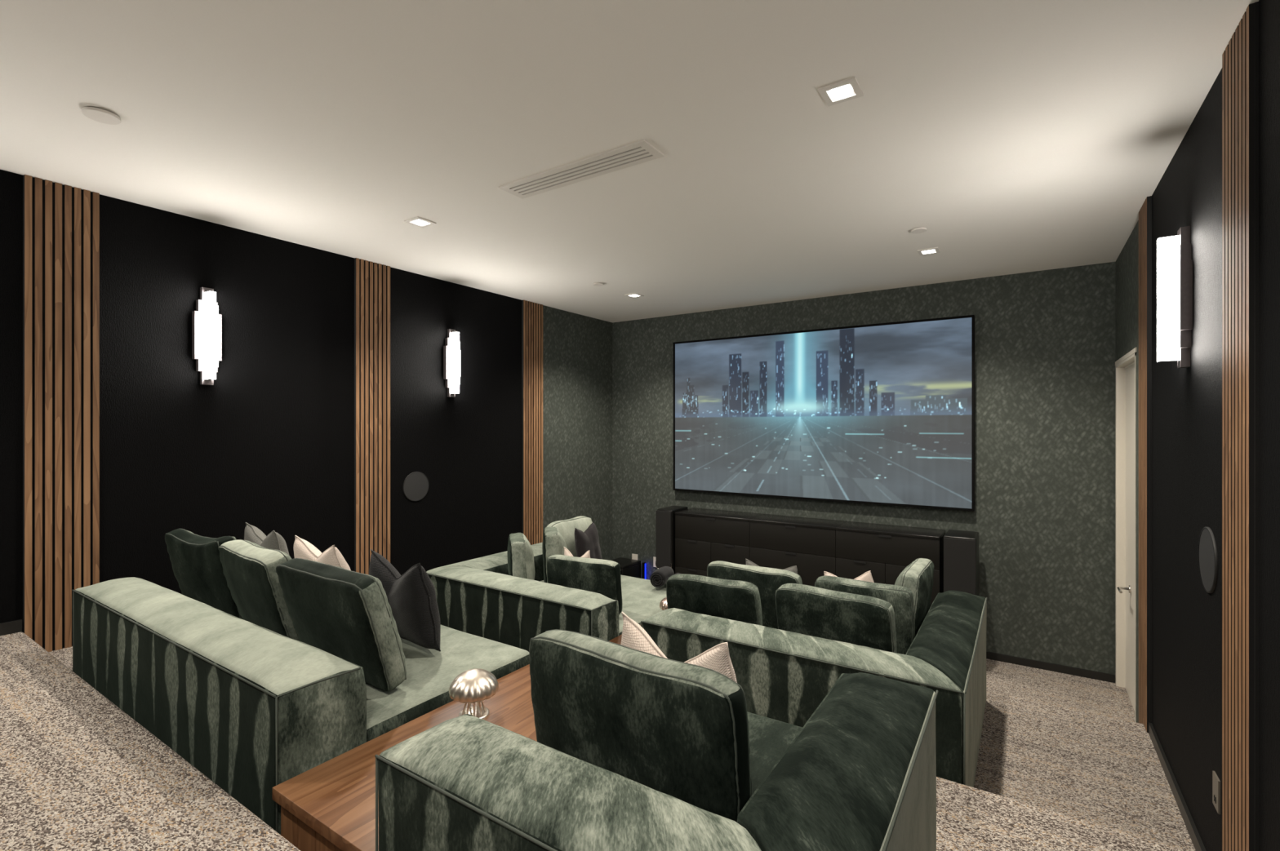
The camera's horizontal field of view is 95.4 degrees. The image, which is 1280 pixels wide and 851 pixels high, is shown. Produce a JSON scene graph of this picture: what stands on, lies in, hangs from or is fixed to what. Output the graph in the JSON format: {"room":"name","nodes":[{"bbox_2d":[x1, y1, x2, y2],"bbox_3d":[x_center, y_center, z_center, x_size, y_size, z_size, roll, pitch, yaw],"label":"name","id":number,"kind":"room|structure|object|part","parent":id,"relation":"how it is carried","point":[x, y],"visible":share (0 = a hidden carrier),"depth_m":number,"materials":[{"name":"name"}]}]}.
{"room":"home theater","nodes":[
{"label":"home theater","id":0,"kind":"room"},
{"bbox_2d":[0,169,612,632],"bbox_3d":[-2.384,0.400,4.025,0.100,3.300,7.280,0,0,34],"label":"wall","id":1,"kind":"structure","parent":0,"point":[268,446],"depth_m":3.90,"materials":[{"name":"black paint"}]},
{"bbox_2d":[0,619,22,635],"bbox_3d":[-2.337,1.456,3.994,0.014,0.989,7.280,0,0,34],"label":"baseboard","id":2,"kind":"structure","parent":1,"relation":"attached to","point":[12,627],"depth_m":2.85,"materials":[{"name":"black paint"}]},
{"bbox_2d":[22,174,99,652],"bbox_3d":[-2.984,0.070,3.010,0.020,2.637,0.284,0,0,34],"label":"panel","id":3,"kind":"object","parent":1,"relation":"attached to","point":[61,223],"visible":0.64,"depth_m":2.99,"materials":[{"name":"brown wood"}]},
{"bbox_2d":[191,287,222,385],"bbox_3d":[-2.603,-0.544,3.516,0.098,0.586,0.140,0,0,34],"label":"wall sconce","id":4,"kind":"object","parent":1,"relation":"attached to","point":[206,322],"visible":1,"depth_m":3.48,"materials":[{"name":"white glass"}]},
{"bbox_2d":[354,257,390,574],"bbox_3d":[-2.038,0.070,4.440,0.020,2.637,0.284,0,0,34],"label":"panel","id":5,"kind":"object","parent":1,"relation":"attached to","point":[371,280],"visible":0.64,"depth_m":4.42,"materials":[{"name":"brown wood"}]},
{"bbox_2d":[402,471,429,502],"bbox_3d":[-1.831,0.495,4.762,0.009,0.244,0.244,0,0,34],"label":"wall speaker","id":6,"kind":"object","parent":1,"relation":"attached to","point":[415,486],"visible":1,"depth_m":4.75},
{"bbox_2d":[443,328,460,397],"bbox_3d":[-1.606,-0.544,5.021,0.098,0.586,0.140,0,0,34],"label":"wall sconce","id":7,"kind":"object","parent":1,"relation":"attached to","point":[451,352],"visible":1,"depth_m":4.99,"materials":[{"name":"white glass"}]},
{"bbox_2d":[521,300,542,545],"bbox_3d":[-1.084,0.210,5.881,0.020,2.918,0.284,0,0,34],"label":"panel","id":8,"kind":"object","parent":1,"relation":"attached to","point":[531,313],"visible":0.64,"depth_m":5.86,"materials":[{"name":"brown wood"}]},
{"bbox_2d":[0,631,1195,850],"bbox_3d":[-0.361,1.544,2.686,4.952,1.051,7.480,0,0,34],"label":"floor","id":9,"kind":"structure","parent":0,"point":[1064,763],"depth_m":2.05,"materials":[{"name":"carpet"}]},
{"bbox_2d":[71,577,529,835],"bbox_3d":[-1.540,1.054,2.609,1.936,0.669,1.058,0,0,34],"label":"sectional sofa","id":10,"kind":"object","parent":9,"relation":"on","point":[254,708],"visible":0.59,"depth_m":1.97,"materials":[{"name":"green fabric"}]},
{"bbox_2d":[164,528,242,619],"bbox_3d":[-2.124,0.735,2.897,0.502,0.429,0.218,0,0,27],"label":"cushion","id":11,"kind":"object","parent":10,"relation":"on","point":[197,566],"visible":0.6,"depth_m":2.81,"materials":[{"name":"green fabric"}]},
{"bbox_3d":[-1.753,1.054,2.285,1.933,0.669,0.279,0,0,34],"label":"backrest","id":12,"kind":"part","parent":10,"relation":"part of","materials":[{"name":"green fabric"}]},
{"bbox_2d":[217,539,299,641],"bbox_3d":[-1.656,0.735,2.587,0.597,0.427,0.240,0,0,39],"label":"cushion","id":13,"kind":"object","parent":10,"relation":"on","point":[249,568],"visible":0.7,"depth_m":2.43,"materials":[{"name":"green fabric"}]},
{"bbox_2d":[244,522,289,555],"bbox_3d":[-2.005,0.737,3.163,0.444,0.402,0.163,0,0,38],"label":"throw pillow","id":14,"kind":"object","parent":10,"relation":"on","point":[273,540],"visible":0.23,"depth_m":3.05,"materials":[{"name":"grey fabric"}]},
{"bbox_2d":[293,535,351,570],"bbox_3d":[-1.547,0.745,2.862,0.444,0.389,0.164,0,0,38],"label":"throw pillow","id":15,"kind":"object","parent":10,"relation":"on","point":[303,549],"visible":0.28,"depth_m":2.83,"materials":[{"name":"beige fabric"}]},
{"bbox_2d":[275,558,406,692],"bbox_3d":[-1.130,0.735,2.210,0.614,0.429,0.231,0,0,33],"label":"cushion","id":16,"kind":"object","parent":10,"relation":"on","point":[346,615],"visible":0.84,"depth_m":2.07,"materials":[{"name":"green fabric"}]},
{"bbox_2d":[368,549,440,651],"bbox_3d":[-1.027,0.748,2.545,0.466,0.381,0.178,0,0,40],"label":"throw pillow","id":17,"kind":"object","parent":10,"relation":"on","point":[411,595],"visible":0.77,"depth_m":2.40,"materials":[{"name":"grey fabric"}]},
{"bbox_3d":[-1.466,1.172,2.719,1.929,0.433,0.785,0,0,34],"label":"seat","id":18,"kind":"part","parent":10,"relation":"part of","materials":[{"name":"green fabric"}]},
{"bbox_2d":[272,664,537,850],"bbox_3d":[-0.533,1.197,1.921,0.486,0.382,1.045,0,0,34],"label":"console table","id":19,"kind":"object","parent":9,"relation":"on","point":[330,806],"visible":0.41,"depth_m":1.63,"materials":[{"name":"brown wood"}]},
{"bbox_3d":[-0.808,1.215,1.509,0.459,0.346,0.018,0,0,34],"label":"panel","id":20,"kind":"part","parent":19,"relation":"part of","materials":[{"name":"brown wood"}]},
{"bbox_2d":[448,668,498,719],"bbox_3d":[-0.578,0.929,2.026,0.168,0.153,0.168,0,0,34],"label":"mushroom lamp","id":21,"kind":"object","parent":19,"relation":"on","point":[474,686],"visible":0.96,"depth_m":1.99,"materials":[{"name":"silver metal"}]},
{"bbox_3d":[-0.577,0.945,2.025,0.083,0.116,0.084,0,0,34],"label":"stem","id":22,"kind":"part","parent":21,"relation":"part of","materials":[{"name":"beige metal"}]},
{"bbox_3d":[-0.578,0.891,2.026,0.168,0.076,0.168,0,0,34],"label":"lamp shade","id":23,"kind":"part","parent":21,"relation":"part of","materials":[{"name":"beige metal"}]},
{"bbox_2d":[426,542,666,652],"bbox_3d":[-0.517,1.334,4.296,1.523,0.670,1.418,0,0,34],"label":"sectional sofa","id":24,"kind":"object","parent":9,"relation":"on","point":[477,597],"visible":0.46,"depth_m":3.75,"materials":[{"name":"green fabric"}]},
{"bbox_3d":[-1.031,1.334,4.643,0.279,0.670,1.401,0,0,34],"label":"armrest","id":25,"kind":"part","parent":24,"relation":"part of","materials":[{"name":"green fabric"}]},
{"bbox_2d":[506,533,534,580],"bbox_3d":[-0.878,1.021,4.300,0.196,0.419,0.373,0,0,-16],"label":"cushion","id":26,"kind":"object","parent":24,"relation":"on","point":[521,564],"visible":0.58,"depth_m":4.13,"materials":[{"name":"green fabric"}]},
{"bbox_3d":[-0.825,1.334,3.820,1.508,0.669,0.279,0,0,34],"label":"backrest","id":27,"kind":"part","parent":24,"relation":"part of","materials":[{"name":"green fabric"}]},
{"bbox_2d":[542,527,566,583],"bbox_3d":[-0.647,1.006,4.427,0.192,0.449,0.332,0,0,-12],"label":"cushion","id":28,"kind":"object","parent":24,"relation":"on","point":[553,542],"visible":0.52,"depth_m":4.28,"materials":[{"name":"green fabric"}]},
{"bbox_2d":[546,515,592,557],"bbox_3d":[-0.563,1.009,4.921,0.209,0.443,0.566,0,0,29],"label":"cushion","id":29,"kind":"object","parent":24,"relation":"on","point":[566,527],"visible":0.38,"depth_m":4.80,"materials":[{"name":"green fabric"}]},
{"bbox_2d":[563,546,590,558],"bbox_3d":[-0.445,1.056,4.222,0.255,0.346,0.108,0,0,29],"label":"throw pillow","id":30,"kind":"object","parent":24,"relation":"on","point":[566,553],"visible":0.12,"depth_m":4.22,"materials":[{"name":"beige fabric"}]},
{"bbox_2d":[546,555,622,615],"bbox_3d":[-0.366,1.049,3.861,0.550,0.364,0.170,0,0,26],"label":"cushion","id":31,"kind":"object","parent":24,"relation":"on","point":[602,577],"visible":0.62,"depth_m":3.77,"materials":[{"name":"green fabric"}]},
{"bbox_2d":[574,522,602,559],"bbox_3d":[-0.414,1.017,4.740,0.138,0.418,0.345,0,0,23],"label":"throw pillow","id":32,"kind":"object","parent":24,"relation":"on","point":[587,540],"visible":0.62,"depth_m":4.68,"materials":[{"name":"fabric"}]},
{"bbox_3d":[-0.328,1.452,4.330,1.238,0.433,1.145,0,0,34],"label":"seat","id":33,"kind":"part","parent":24,"relation":"part of","materials":[{"name":"green fabric"}]},
{"bbox_2d":[649,566,679,587],"bbox_3d":[0.421,1.160,4.357,0.698,0.132,0.270,0,0,28],"label":"throw blanket","id":34,"kind":"object","parent":24,"relation":"on","point":[660,577],"visible":0.34,"depth_m":4.38,"materials":[{"name":"grey fabric"}]},
{"bbox_2d":[608,625,640,644],"bbox_3d":[0.248,1.464,3.775,0.318,0.409,1.330,0,0,34],"label":"console table","id":35,"kind":"object","parent":9,"relation":"on","point":[617,640],"visible":0.02,"depth_m":3.42,"materials":[{"name":"brown wood"}]},
{"bbox_2d":[659,597,667,610],"bbox_3d":[0.206,1.187,3.798,0.159,0.145,0.159,0,0,34],"label":"mushroom lamp","id":36,"kind":"object","parent":35,"relation":"on","point":[663,605],"visible":0.26,"depth_m":3.75,"materials":[{"name":"silver metal"}]},
{"bbox_2d":[611,557,640,578],"bbox_3d":[-0.212,1.750,6.635,0.300,0.400,0.370,0,0,34],"label":"subwoofer","id":37,"kind":"object","parent":9,"relation":"on","point":[628,567],"visible":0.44,"depth_m":6.60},
{"bbox_3d":[-0.096,1.764,6.558,0.020,0.372,0.370,0,0,34],"label":"panel","id":38,"kind":"part","parent":37,"relation":"part of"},
{"bbox_2d":[642,562,645,579],"bbox_3d":[0.046,1.762,6.718,0.028,0.375,0.044,0,0,34],"label":"light bar","id":39,"kind":"object","parent":9,"relation":"on","point":[643,563],"visible":0.52,"depth_m":6.71,"materials":[{"name":"blue plastic"}]},
{"bbox_2d":[374,672,938,850],"bbox_3d":[0.122,1.054,1.511,1.048,0.669,1.093,0,0,34],"label":"sectional sofa","id":40,"kind":"object","parent":9,"relation":"on","point":[860,775],"visible":0.88,"depth_m":1.22,"materials":[{"name":"green fabric"}]},
{"bbox_3d":[-0.106,1.054,1.176,1.033,0.669,0.278,0,0,34],"label":"backrest","id":41,"kind":"part","parent":40,"relation":"part of","materials":[{"name":"green fabric"}]},
{"bbox_2d":[528,629,751,822],"bbox_3d":[-0.017,0.750,1.459,0.641,0.401,0.176,0,0,35],"label":"cushion","id":42,"kind":"object","parent":40,"relation":"on","point":[680,731],"visible":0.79,"depth_m":1.35,"materials":[{"name":"green fabric"}]},
{"bbox_2d":[620,612,737,683],"bbox_3d":[0.108,0.757,1.685,0.426,0.375,0.143,0,0,42],"label":"throw pillow","id":43,"kind":"object","parent":40,"relation":"on","point":[717,659],"visible":0.21,"depth_m":1.63,"materials":[{"name":"beige fabric"}]},
{"bbox_3d":[0.080,1.171,1.698,0.763,0.433,0.820,0,0,34],"label":"seat","id":44,"kind":"part","parent":40,"relation":"part of","materials":[{"name":"green fabric"}]},
{"bbox_3d":[0.444,1.054,1.304,0.278,0.669,1.076,0,0,34],"label":"armrest","id":45,"kind":"part","parent":40,"relation":"part of","materials":[{"name":"green fabric"}]},
{"bbox_2d":[655,506,688,574],"bbox_3d":[0.344,1.413,6.218,0.197,1.075,0.370,0,0,34],"label":"tower speaker","id":46,"kind":"object","parent":9,"relation":"on","point":[664,517],"visible":0.36,"depth_m":6.06},
{"bbox_2d":[655,511,671,568],"bbox_3d":[0.248,1.195,6.073,0.180,0.610,0.021,0,0,34],"label":"grille","id":47,"kind":"object","parent":46,"relation":"attached to","point":[663,518],"depth_m":6.06,"materials":[{"name":"fabric"}]},
{"bbox_2d":[675,507,764,576],"bbox_3d":[0.820,1.423,5.996,0.825,1.053,0.416,0,0,34],"label":"sideboard","id":48,"kind":"object","parent":9,"relation":"on","point":[703,536],"visible":0.55,"depth_m":5.86,"materials":[{"name":"black laminate"}]},
{"bbox_3d":[0.541,1.675,5.949,0.410,0.427,0.018,0,0,34],"label":"door","id":49,"kind":"part","parent":48,"relation":"part of","materials":[{"name":"black laminate"}]},
{"bbox_3d":[0.541,1.312,5.949,0.410,0.292,0.018,0,0,34],"label":"drawer","id":50,"kind":"part","parent":48,"relation":"part of","materials":[{"name":"black laminate"}]},
{"bbox_3d":[0.713,1.042,5.835,0.824,0.242,0.018,0,0,34],"label":"drawer","id":51,"kind":"part","parent":48,"relation":"part of","materials":[{"name":"black laminate"}]},
{"bbox_3d":[0.820,0.908,5.997,0.825,0.023,0.414,0,0,34],"label":"panel","id":52,"kind":"part","parent":48,"relation":"part of","materials":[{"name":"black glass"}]},
{"bbox_3d":[0.879,1.176,5.711,0.100,0.018,0.007,0,0,34],"label":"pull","id":53,"kind":"part","parent":48,"relation":"part of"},
{"bbox_3d":[0.886,1.312,5.721,0.410,0.292,0.018,0,0,34],"label":"drawer","id":54,"kind":"part","parent":48,"relation":"part of","materials":[{"name":"black laminate"}]},
{"bbox_2d":[749,514,846,586],"bbox_3d":[1.504,1.423,5.543,0.811,1.053,0.416,0,0,34],"label":"sideboard","id":55,"kind":"object","parent":9,"relation":"on","point":[775,541],"visible":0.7,"depth_m":5.38,"materials":[{"name":"black laminate"}]},
{"bbox_3d":[1.391,1.176,5.373,0.100,0.018,0.007,0,0,34],"label":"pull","id":56,"kind":"part","parent":55,"relation":"part of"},
{"bbox_3d":[1.391,0.931,5.373,0.100,0.018,0.007,0,0,34],"label":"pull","id":57,"kind":"part","parent":55,"relation":"part of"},
{"bbox_3d":[1.397,1.312,5.382,0.810,0.292,0.018,0,0,34],"label":"drawer","id":58,"kind":"part","parent":55,"relation":"part of","materials":[{"name":"black laminate"}]},
{"bbox_3d":[1.397,1.042,5.382,0.810,0.242,0.018,0,0,34],"label":"drawer","id":59,"kind":"part","parent":55,"relation":"part of","materials":[{"name":"black laminate"}]},
{"bbox_3d":[1.504,0.908,5.544,0.811,0.023,0.414,0,0,34],"label":"panel","id":60,"kind":"part","parent":55,"relation":"part of","materials":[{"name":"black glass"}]},
{"bbox_2d":[640,591,986,787],"bbox_3d":[1.055,1.335,3.319,1.522,0.669,1.524,0,0,34],"label":"sectional sofa","id":61,"kind":"object","parent":9,"relation":"on","point":[783,676],"visible":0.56,"depth_m":2.69,"materials":[{"name":"green fabric"}]},
{"bbox_2d":[666,573,762,626],"bbox_3d":[0.420,1.039,3.300,0.556,0.383,0.195,0,0,28],"label":"cushion","id":62,"kind":"object","parent":61,"relation":"on","point":[732,600],"visible":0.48,"depth_m":3.21,"materials":[{"name":"green fabric"}]},
{"bbox_2d":[706,560,802,629],"bbox_3d":[0.703,1.039,3.560,0.612,0.384,0.179,0,0,35],"label":"cushion","id":63,"kind":"object","parent":61,"relation":"on","point":[767,580],"visible":0.44,"depth_m":3.45,"materials":[{"name":"green fabric"}]},
{"bbox_2d":[745,559,797,573],"bbox_3d":[0.860,1.055,3.795,0.384,0.347,0.119,0,0,36],"label":"throw pillow","id":64,"kind":"object","parent":61,"relation":"on","point":[793,569],"visible":0.07,"depth_m":3.71,"materials":[{"name":"grey fabric"}]},
{"bbox_2d":[775,583,897,653],"bbox_3d":[0.979,1.023,2.926,0.586,0.417,0.202,0,0,35],"label":"cushion","id":65,"kind":"object","parent":61,"relation":"on","point":[861,620],"visible":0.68,"depth_m":2.84,"materials":[{"name":"green fabric"}]},
{"bbox_2d":[823,570,874,582],"bbox_3d":[1.272,1.033,3.460,0.338,0.386,0.121,0,0,36],"label":"throw pillow","id":66,"kind":"object","parent":61,"relation":"on","point":[867,576],"visible":0.12,"depth_m":3.39,"materials":[{"name":"beige fabric"}]},
{"bbox_2d":[814,576,915,654],"bbox_3d":[1.222,1.034,3.180,0.514,0.394,0.182,0,0,30],"label":"cushion","id":67,"kind":"object","parent":61,"relation":"on","point":[901,598],"visible":0.44,"depth_m":3.04,"materials":[{"name":"green fabric"}]},
{"bbox_2d":[894,558,933,636],"bbox_3d":[1.630,1.026,3.480,0.187,0.411,0.525,0,0,36],"label":"cushion","id":68,"kind":"object","parent":61,"relation":"on","point":[917,576],"visible":0.52,"depth_m":3.31,"materials":[{"name":"green fabric"}]},
{"bbox_3d":[1.575,1.335,2.983,0.278,0.669,1.511,0,0,34],"label":"armrest","id":69,"kind":"part","parent":61,"relation":"part of","materials":[{"name":"green fabric"}]},
{"bbox_2d":[835,521,945,605],"bbox_3d":[2.186,1.423,5.091,0.823,1.053,0.416,0,0,34],"label":"sideboard","id":70,"kind":"object","parent":9,"relation":"on","point":[885,551],"visible":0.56,"depth_m":4.94,"materials":[{"name":"black laminate"}]},
{"bbox_3d":[1.901,1.176,5.034,0.100,0.018,0.007,0,0,34],"label":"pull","id":71,"kind":"part","parent":70,"relation":"part of","materials":[{"name":"black metal"}]},
{"bbox_3d":[1.908,1.312,5.044,0.410,0.292,0.018,0,0,34],"label":"drawer","id":72,"kind":"part","parent":70,"relation":"part of","materials":[{"name":"black laminate"}]},
{"bbox_3d":[2.074,0.931,4.921,0.100,0.018,0.007,0,0,34],"label":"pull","id":73,"kind":"part","parent":70,"relation":"part of","materials":[{"name":"black metal"}]},
{"bbox_3d":[2.080,1.042,4.930,0.822,0.242,0.018,0,0,34],"label":"drawer","id":74,"kind":"part","parent":70,"relation":"part of","materials":[{"name":"black laminate"}]},
{"bbox_3d":[2.187,0.908,5.092,0.823,0.023,0.414,0,0,34],"label":"panel","id":75,"kind":"part","parent":70,"relation":"part of","materials":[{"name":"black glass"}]},
{"bbox_3d":[2.252,1.312,4.816,0.410,0.292,0.018,0,0,34],"label":"drawer","id":76,"kind":"part","parent":70,"relation":"part of","materials":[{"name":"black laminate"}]},
{"bbox_2d":[943,529,978,595],"bbox_3d":[2.607,1.413,4.720,0.236,1.075,0.370,0,0,34],"label":"tower speaker","id":77,"kind":"object","parent":9,"relation":"on","point":[961,548],"visible":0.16,"depth_m":4.57},
{"bbox_2d":[0,0,1258,322],"bbox_3d":[-0.361,-1.300,2.686,4.992,0.100,7.520,0,0,34],"label":"ceiling","id":78,"kind":"structure","parent":0,"point":[1022,135],"depth_m":2.42,"materials":[{"name":"white paint"}]},
{"bbox_2d":[81,106,120,124],"bbox_3d":[-2.153,-1.242,2.327,0.116,0.015,0.116,0,0,34],"label":"sprinkler cover","id":79,"kind":"object","parent":78,"relation":"attached to","point":[97,114],"visible":1,"depth_m":2.32,"materials":[{"name":"white metal"}]},
{"bbox_2d":[404,216,435,227],"bbox_3d":[-1.344,-1.246,3.558,0.132,0.007,0.132,0,0,34],"label":"recessed light","id":80,"kind":"object","parent":78,"relation":"in","point":[418,221],"visible":1,"depth_m":3.55,"materials":[{"name":"white metal"}]},
{"bbox_2d":[498,139,664,199],"bbox_3d":[-0.312,-1.246,2.857,0.907,0.008,0.172,0,0,34],"label":"ceiling vent","id":81,"kind":"object","parent":78,"relation":"in","point":[637,153],"visible":1,"depth_m":2.81,"materials":[{"name":"white metal"}]},
{"bbox_2d":[593,282,604,286],"bbox_3d":[-0.364,-1.242,5.093,0.092,0.015,0.092,0,0,34],"label":"sprinkler cover","id":82,"kind":"object","parent":78,"relation":"attached to","point":[597,284],"visible":1,"depth_m":5.07,"materials":[{"name":"white metal"}]},
{"bbox_2d":[624,293,644,297],"bbox_3d":[-0.054,-1.246,5.552,0.132,0.007,0.132,0,0,34],"label":"recessed light","id":83,"kind":"object","parent":78,"relation":"in","point":[634,295],"visible":1,"depth_m":5.55,"materials":[{"name":"white metal"}]},
{"bbox_2d":[817,76,863,106],"bbox_3d":[0.750,-1.246,2.172,0.132,0.007,0.132,0,0,34],"label":"recessed light","id":84,"kind":"object","parent":78,"relation":"in","point":[841,90],"visible":1,"depth_m":2.16,"materials":[{"name":"white metal"}]},
{"bbox_2d":[911,226,926,233],"bbox_3d":[1.768,-1.242,3.690,0.092,0.015,0.092,0,0,34],"label":"sprinkler cover","id":85,"kind":"object","parent":78,"relation":"attached to","point":[921,229],"visible":1,"depth_m":3.67,"materials":[{"name":"white metal"}]},
{"bbox_2d":[917,247,940,255],"bbox_3d":[2.061,-1.246,4.152,0.132,0.007,0.132,0,0,34],"label":"recessed light","id":86,"kind":"object","parent":78,"relation":"in","point":[930,251],"visible":1,"depth_m":4.15,"materials":[{"name":"white metal"}]},
{"bbox_2d":[612,262,1115,675],"bbox_3d":[1.676,0.400,5.763,4.992,3.300,0.100,0,0,34],"label":"wall","id":87,"kind":"structure","parent":0,"point":[1043,517],"depth_m":4.80,"materials":[{"name":"green paper"}]},
{"bbox_2d":[631,554,637,559],"bbox_3d":[-0.059,1.565,6.848,0.080,0.115,0.006,0,0,34],"label":"wall outlet","id":88,"kind":"object","parent":87,"relation":"attached to","point":[634,557],"visible":0.64,"depth_m":6.85,"materials":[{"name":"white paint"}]},
{"bbox_2d":[653,556,656,567],"bbox_3d":[0.186,1.565,6.685,0.075,0.116,0.006,0,0,34],"label":"wall outlet","id":89,"kind":"object","parent":87,"relation":"attached to","point":[654,557],"visible":0.43,"depth_m":6.70,"materials":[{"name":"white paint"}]},
{"bbox_2d":[673,315,974,511],"bbox_3d":[1.603,-0.110,5.713,2.920,1.649,0.062,0,0,34],"label":"projector screen","id":90,"kind":"object","parent":87,"relation":"attached to","point":[882,414],"visible":1,"depth_m":5.54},
{"bbox_2d":[986,651,1115,683],"bbox_3d":[1.636,1.921,5.721,4.732,0.058,0.014,0,0,34],"label":"baseboard","id":91,"kind":"structure","parent":87,"relation":"attached to","point":[1107,677],"depth_m":4.63,"materials":[{"name":"black paint"}]},
{"bbox_2d":[1115,0,1279,850],"bbox_3d":[1.645,0.400,1.358,0.100,3.300,7.280,0,0,34],"label":"wall","id":92,"kind":"structure","parent":0,"point":[1187,402],"depth_m":2.26,"materials":[{"name":"black paint"}]},
{"bbox_2d":[1115,347,1137,722],"bbox_3d":[3.355,0.733,3.970,0.124,2.435,0.985,0,0,34],"label":"door","id":93,"kind":"structure","parent":92,"relation":"in","point":[1125,366],"depth_m":4.32,"materials":[{"name":"white paint"}]},
{"bbox_3d":[3.396,1.150,4.075,0.076,0.052,0.156,0,0,34],"label":"handle","id":94,"kind":"part","parent":93,"relation":"part of","materials":[{"name":"silver metal"}]},
{"bbox_2d":[1138,195,1151,733],"bbox_3d":[2.845,0.350,3.280,0.020,3.199,0.284,0,0,34],"label":"panel","id":95,"kind":"object","parent":92,"relation":"attached to","point":[1145,211],"visible":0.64,"depth_m":3.20,"materials":[{"name":"brown wood"}]},
{"bbox_2d":[1156,226,1192,368],"bbox_3d":[2.263,-0.540,2.471,0.098,0.586,0.140,0,0,34],"label":"wall sconce","id":96,"kind":"object","parent":92,"relation":"attached to","point":[1174,253],"visible":1,"depth_m":2.44,"materials":[{"name":"white glass"}]},
{"bbox_3d":[2.288,-0.540,2.455,0.038,0.586,0.140,0,0,34],"label":"plate","id":97,"kind":"part","parent":96,"relation":"part of","materials":[{"name":"grey metal"}]},
{"bbox_2d":[1148,722,1206,850],"bbox_3d":[1.310,1.456,0.956,0.014,0.989,6.240,0,0,34],"label":"baseboard","id":98,"kind":"structure","parent":92,"relation":"attached to","point":[1197,842],"depth_m":2.57,"materials":[{"name":"black paint"}]},
{"bbox_2d":[1198,527,1217,593],"bbox_3d":[2.121,0.500,2.176,0.009,0.244,0.244,0,0,34],"label":"wall speaker","id":99,"kind":"object","parent":92,"relation":"attached to","point":[1207,550],"visible":1,"depth_m":2.15},
{"bbox_2d":[1212,771,1220,814],"bbox_3d":[2.057,1.308,2.078,0.008,0.116,0.075,0,0,34],"label":"wall outlet","id":100,"kind":"object","parent":92,"relation":"attached to","point":[1215,781],"visible":1,"depth_m":2.07,"materials":[{"name":"grey plastic"}]},
{"bbox_2d":[1222,1,1258,850],"bbox_3d":[1.889,0.210,1.835,0.020,2.918,0.284,0,0,34],"label":"panel","id":101,"kind":"object","parent":92,"relation":"attached to","point":[1240,58],"visible":1,"depth_m":1.78,"materials":[{"name":"brown wood"}]}
]}

